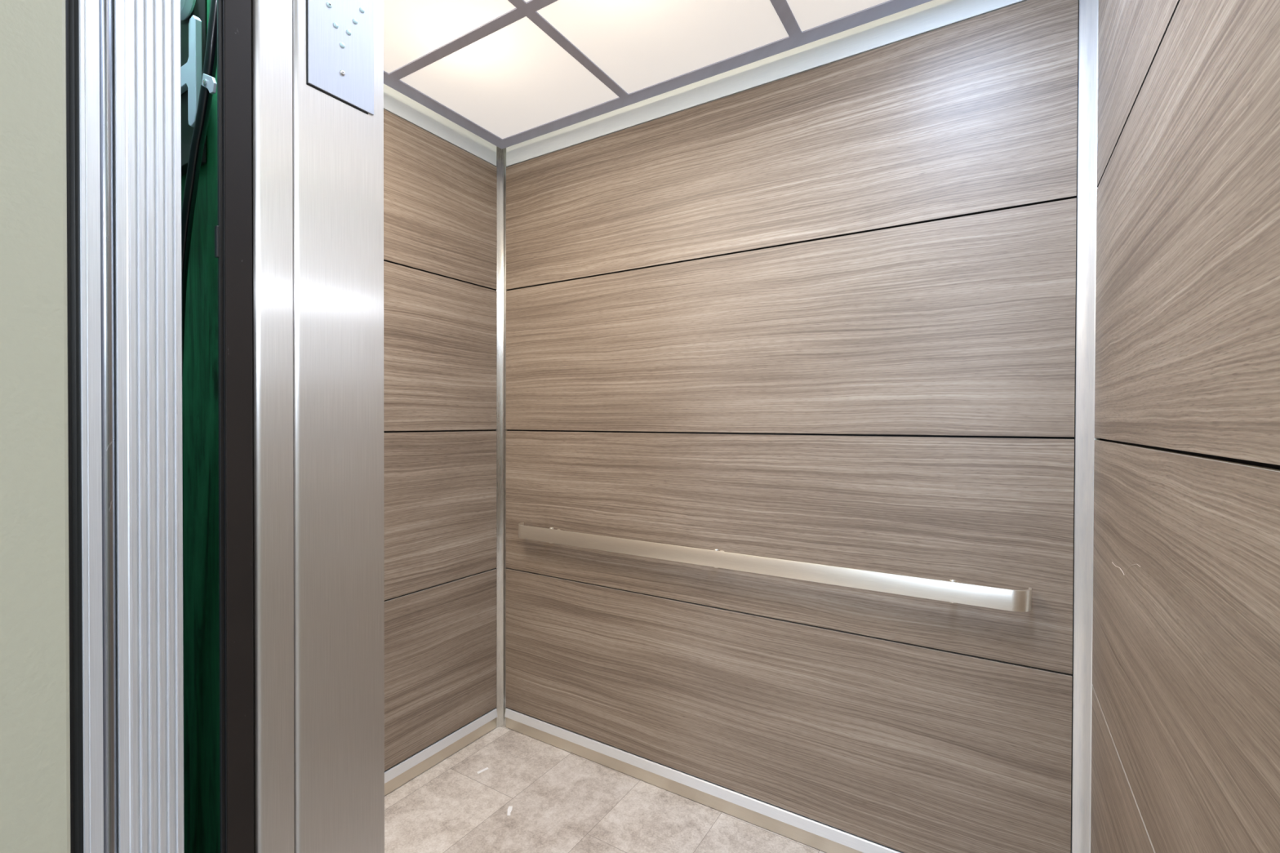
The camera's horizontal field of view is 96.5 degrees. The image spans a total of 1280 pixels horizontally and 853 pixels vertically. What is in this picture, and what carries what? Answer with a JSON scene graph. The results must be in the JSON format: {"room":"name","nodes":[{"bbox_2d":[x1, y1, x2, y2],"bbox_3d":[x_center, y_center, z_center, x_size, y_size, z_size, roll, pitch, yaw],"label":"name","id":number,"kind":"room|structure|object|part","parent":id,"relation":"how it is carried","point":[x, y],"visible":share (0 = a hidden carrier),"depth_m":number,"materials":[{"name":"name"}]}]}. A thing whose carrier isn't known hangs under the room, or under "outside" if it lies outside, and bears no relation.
{"room":"elevator interior","nodes":[
{"label":"elevator interior","id":0,"kind":"room"},
{"bbox_2d":[0,0,71,852],"bbox_3d":[-1.391,0.054,0.862,1.929,2.620,0.318,0,1,32],"label":"wall","id":1,"kind":"structure","parent":0,"point":[35,704],"depth_m":0.47,"materials":[{"name":"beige paint"}]},
{"bbox_2d":[65,0,103,852],"bbox_3d":[-0.495,0.289,0.507,0.030,2.160,0.020,0,1,32],"label":"door frame","id":2,"kind":"structure","parent":1,"relation":"attached to","point":[82,16],"depth_m":0.50,"materials":[{"name":"silver metal"}]},
{"bbox_2d":[98,0,117,852],"bbox_3d":[-0.480,0.289,0.516,0.010,2.160,0.010,0,1,32],"label":"door frame","id":3,"kind":"structure","parent":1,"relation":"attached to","point":[105,6],"depth_m":0.51,"materials":[{"name":"metal"}]},
{"bbox_2d":[112,0,184,852],"bbox_3d":[-0.832,0.287,0.769,0.880,2.142,0.048,0,1,32],"label":"door","id":4,"kind":"structure","parent":1,"relation":"in","point":[147,67],"depth_m":0.53,"materials":[{"name":"metal"}]},
{"bbox_2d":[383,260,495,600],"bbox_3d":[-1.020,-0.082,2.010,0.037,2.875,1.478,0,1,32],"label":"wall","id":5,"kind":"structure","parent":0,"point":[384,260],"depth_m":2.30,"materials":[{"name":"black"}]},
{"bbox_2d":[383,83,496,166],"bbox_3d":[-1.002,-1.236,1.957,0.011,0.166,1.370,0,1,32],"label":"frieze","id":6,"kind":"object","parent":5,"relation":"attached to","point":[395,102],"visible":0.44,"depth_m":2.27,"materials":[{"name":"metal"}]},
{"bbox_2d":[383,431,496,599],"bbox_3d":[-1.006,0.329,1.970,0.012,0.611,1.370,0,1,32],"label":"wood panel","id":7,"kind":"object","parent":5,"relation":"attached to","point":[440,487],"visible":0.36,"depth_m":2.28,"materials":[{"name":"laminate"}]},
{"bbox_2d":[384,568,496,771],"bbox_3d":[-1.007,0.951,1.975,0.012,0.620,1.370,0,1,32],"label":"wood panel","id":8,"kind":"object","parent":5,"relation":"attached to","point":[440,641],"visible":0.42,"depth_m":2.28,"materials":[{"name":"laminate"}]},
{"bbox_2d":[383,261,497,431],"bbox_3d":[-1.004,-0.291,1.965,0.012,0.617,1.370,0,1,32],"label":"wood panel","id":9,"kind":"object","parent":5,"relation":"attached to","point":[440,332],"visible":0.36,"depth_m":2.27,"materials":[{"name":"laminate"}]},
{"bbox_2d":[383,109,497,289],"bbox_3d":[-1.003,-0.877,1.960,0.012,0.542,1.370,0,1,32],"label":"wood panel","id":10,"kind":"object","parent":5,"relation":"attached to","point":[440,198],"visible":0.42,"depth_m":2.27,"materials":[{"name":"laminate"}]},
{"bbox_2d":[384,707,497,795],"bbox_3d":[-1.004,1.310,1.976,0.017,0.086,1.370,0,1,32],"label":"baseboard","id":11,"kind":"structure","parent":5,"relation":"attached to","point":[420,762],"depth_m":2.29,"materials":[{"name":"silver metal"}]},
{"bbox_2d":[384,726,826,852],"bbox_3d":[-0.179,1.389,1.315,2.218,0.050,1.790,0,1,32],"label":"floor","id":12,"kind":"structure","parent":0,"point":[562,801],"depth_m":2.01,"materials":[{"name":"tile"}]},
{"bbox_2d":[477,767,488,773],"bbox_3d":[-0.618,1.354,2.247,0.049,0.001,0.013,0,1,-44],"label":"paper scrap","id":13,"kind":"object","parent":12,"relation":"on","point":[486,768],"visible":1,"depth_m":2.25,"materials":[{"name":"white paper"}]},
{"bbox_2d":[506,806,512,815],"bbox_3d":[-0.461,1.356,2.015,0.017,0.001,0.048,0,0,-2],"label":"paper scrap","id":14,"kind":"object","parent":12,"relation":"on","point":[509,809],"visible":1,"depth_m":2.02,"materials":[{"name":"white paper"}]},
{"bbox_2d":[383,0,932,148],"bbox_3d":[-0.116,-1.215,1.414,2.003,0.005,1.356,0,1,32],"label":"grid","id":15,"kind":"object","parent":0,"point":[796,37],"visible":0.94,"depth_m":1.89,"materials":[{"name":"grey metal"}]},
{"bbox_2d":[383,0,515,73],"bbox_3d":[-0.798,-1.222,1.522,0.619,0.003,0.714,0,1,32],"label":"ceiling light panel","id":16,"kind":"object","parent":15,"relation":"attached to","point":[413,28],"visible":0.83,"depth_m":1.72,"materials":[{"name":"plastic"}]},
{"bbox_2d":[400,16,618,138],"bbox_3d":[-0.462,-1.226,2.064,0.619,0.003,0.516,0,1,32],"label":"ceiling light panel","id":17,"kind":"object","parent":15,"relation":"attached to","point":[515,78],"visible":1,"depth_m":2.03,"materials":[{"name":"plastic"}]},
{"bbox_2d":[536,0,788,93],"bbox_3d":[0.080,-1.222,1.727,0.615,0.003,0.516,0,1,32],"label":"ceiling light panel","id":18,"kind":"object","parent":15,"relation":"attached to","point":[638,44],"visible":1,"depth_m":1.77,"materials":[{"name":"plastic"}]},
{"bbox_2d":[786,0,888,31],"bbox_3d":[0.622,-1.217,1.391,0.615,0.003,0.516,0,1,32],"label":"ceiling light panel","id":19,"kind":"object","parent":15,"relation":"attached to","point":[808,14],"visible":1,"depth_m":1.67,"materials":[{"name":"plastic"}]},
{"bbox_2d":[506,0,1100,826],"bbox_3d":[0.289,-0.079,2.052,2.138,2.875,0.047,0,1,32],"label":"wall","id":20,"kind":"structure","parent":0,"point":[766,433],"depth_m":1.72,"materials":[{"name":"black"}]},
{"bbox_2d":[495,146,506,727],"bbox_3d":[-0.621,0.039,2.557,0.043,2.625,0.032,0,1,32],"label":"trim","id":21,"kind":"structure","parent":20,"relation":"attached to","point":[501,166],"depth_m":2.56,"materials":[{"name":"silver metal"}]},
{"bbox_2d":[504,707,903,852],"bbox_3d":[0.261,1.313,2.026,2.028,0.086,0.017,0,1,32],"label":"baseboard","id":22,"kind":"structure","parent":20,"relation":"attached to","point":[814,833],"depth_m":2.05,"materials":[{"name":"silver metal"}]},
{"bbox_2d":[506,0,1026,166],"bbox_3d":[0.270,-1.233,2.009,2.028,0.166,0.011,0,1,32],"label":"ceiling trim","id":23,"kind":"structure","parent":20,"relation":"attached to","point":[933,15],"depth_m":1.90,"materials":[{"name":"metal"}]},
{"bbox_2d":[506,568,1071,852],"bbox_3d":[0.264,0.954,2.027,2.028,0.620,0.012,0,1,32],"label":"wood panel","id":24,"kind":"object","parent":20,"relation":"attached to","point":[904,748],"visible":1,"depth_m":1.84,"materials":[{"name":"laminate"}]},
{"bbox_2d":[506,431,1074,674],"bbox_3d":[0.266,0.332,2.022,2.028,0.611,0.012,0,1,32],"label":"wood panel","id":25,"kind":"object","parent":20,"relation":"attached to","point":[996,513],"visible":1,"depth_m":1.81,"materials":[{"name":"laminate"}]},
{"bbox_2d":[518,522,1031,612],"bbox_3d":[0.255,0.452,1.981,1.823,0.064,0.069,0,1,32],"label":"handrail","id":26,"kind":"object","parent":25,"relation":"attached to","point":[951,591],"visible":1,"depth_m":1.78,"materials":[{"name":"silver metal"}]},
{"bbox_3d":[0.878,0.457,1.602,0.032,0.064,0.056,0,1,32],"label":"mounting post","id":27,"kind":"part","parent":26,"relation":"part of","materials":[{"name":"silver metal"}]},
{"bbox_2d":[506,197,1076,436],"bbox_3d":[0.267,-0.288,2.016,2.028,0.617,0.012,0,1,32],"label":"wood panel","id":28,"kind":"object","parent":20,"relation":"attached to","point":[962,326],"visible":1,"depth_m":1.81,"materials":[{"name":"laminate"}]},
{"bbox_2d":[506,0,1078,289],"bbox_3d":[0.269,-0.874,2.011,2.028,0.542,0.012,0,1,32],"label":"wood panel","id":29,"kind":"object","parent":20,"relation":"attached to","point":[978,114],"visible":1,"depth_m":1.80,"materials":[{"name":"laminate"}]},
{"bbox_2d":[1100,438,1279,469],"bbox_3d":[0.834,-0.068,0.860,0.037,2.875,1.478,0,1,32],"label":"wall","id":30,"kind":"structure","parent":0,"point":[1237,460],"depth_m":0.74,"materials":[{"name":"black"}]},
{"bbox_2d":[1071,0,1099,852],"bbox_3d":[1.140,0.053,1.456,0.046,2.625,0.048,0,1,32],"label":"trim","id":31,"kind":"structure","parent":30,"relation":"attached to","point":[1085,438],"depth_m":1.46,"materials":[{"name":"silver metal"}]},
{"bbox_2d":[1090,685,1155,852],"bbox_3d":[0.782,0.965,0.857,0.012,0.620,1.355,0,1,32],"label":"wood panel","id":32,"kind":"object","parent":30,"relation":"attached to","point":[1117,825],"visible":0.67,"depth_m":1.20,"materials":[{"name":"laminate"}]},
{"bbox_2d":[1096,0,1180,187],"bbox_3d":[0.786,-0.863,0.841,0.012,0.542,1.355,0,1,32],"label":"wood panel","id":33,"kind":"object","parent":30,"relation":"attached to","point":[1131,33],"visible":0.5,"depth_m":1.15,"materials":[{"name":"laminate"}]},
{"bbox_2d":[1092,440,1279,852],"bbox_3d":[0.783,0.343,0.852,0.013,0.611,1.355,0,1,32],"label":"wood panel","id":34,"kind":"object","parent":30,"relation":"attached to","point":[1186,628],"visible":1,"depth_m":0.72,"materials":[{"name":"laminate"}]},
{"bbox_2d":[1094,0,1279,465],"bbox_3d":[0.785,-0.277,0.846,0.012,0.617,1.355,0,1,32],"label":"wood panel","id":35,"kind":"object","parent":30,"relation":"attached to","point":[1188,274],"visible":1,"depth_m":0.71,"materials":[{"name":"laminate"}]},
{"bbox_3d":[-0.502,-0.048,0.776,2.218,2.830,0.113,0,1,32],"label":"wall","id":36,"kind":"structure","parent":0,"visible":0},
{"bbox_2d":[181,0,255,852],"bbox_3d":[-0.815,0.110,0.860,0.949,2.488,0.067,0,1,32],"label":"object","id":37,"kind":"structure","parent":36,"relation":"in","point":[218,392],"depth_m":0.61,"materials":[{"name":"green paint"}]},
{"bbox_2d":[180,0,206,176],"bbox_3d":[-0.590,-0.475,0.719,0.174,0.305,0.026,0,1,32],"label":"plate","id":38,"kind":"object","parent":37,"relation":"attached to","point":[199,9],"depth_m":0.69,"materials":[{"name":"metal"}]},
{"bbox_3d":[-0.589,-0.453,0.711,0.164,0.196,0.013,0,1,32],"label":"roller bracket","id":39,"kind":"part","parent":38,"relation":"part of","materials":[{"name":"silver metal"}]},
{"bbox_2d":[201,73,217,93],"bbox_3d":[-0.467,-0.371,0.617,0.030,0.027,0.005,0,1,32],"label":"clip","id":40,"kind":"object","parent":37,"relation":"attached to","point":[208,82],"visible":1,"depth_m":0.61,"materials":[{"name":"grey metal"}]},
{"bbox_2d":[181,0,217,391],"bbox_3d":[-0.508,-0.147,0.655,0.140,0.752,0.012,0,1,32],"label":"cable","id":41,"kind":"object","parent":40,"relation":"attached to","point":[210,66],"visible":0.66,"depth_m":0.65,"materials":[{"name":"black plastic"}]},
{"bbox_3d":[-0.431,-0.188,0.581,0.005,0.032,0.002,0,1,32],"label":"latch plate","id":42,"kind":"part","parent":37,"relation":"part of","materials":[{"name":"grey metal"}]},
{"bbox_2d":[252,0,294,852],"bbox_3d":[-0.405,0.217,0.632,0.010,2.296,0.037,0,1,32],"label":"elevator door jamb","id":43,"kind":"object","parent":36,"relation":"attached to","point":[272,20],"visible":1,"depth_m":0.62,"materials":[{"name":"silver metal"}]},
{"bbox_2d":[292,0,384,852],"bbox_3d":[-0.364,0.156,0.694,0.012,2.416,0.109,0,1,32],"label":"panel","id":44,"kind":"object","parent":36,"relation":"attached to","point":[338,147],"visible":1,"depth_m":0.69,"materials":[{"name":"silver metal"}]},
{"bbox_2d":[306,0,373,115],"bbox_3d":[-0.356,-0.588,0.683,0.004,0.396,0.082,0,1,32],"label":"plate","id":45,"kind":"object","parent":44,"relation":"attached to","point":[340,33],"visible":1,"depth_m":0.68,"materials":[{"name":"silver metal"}]}
]}

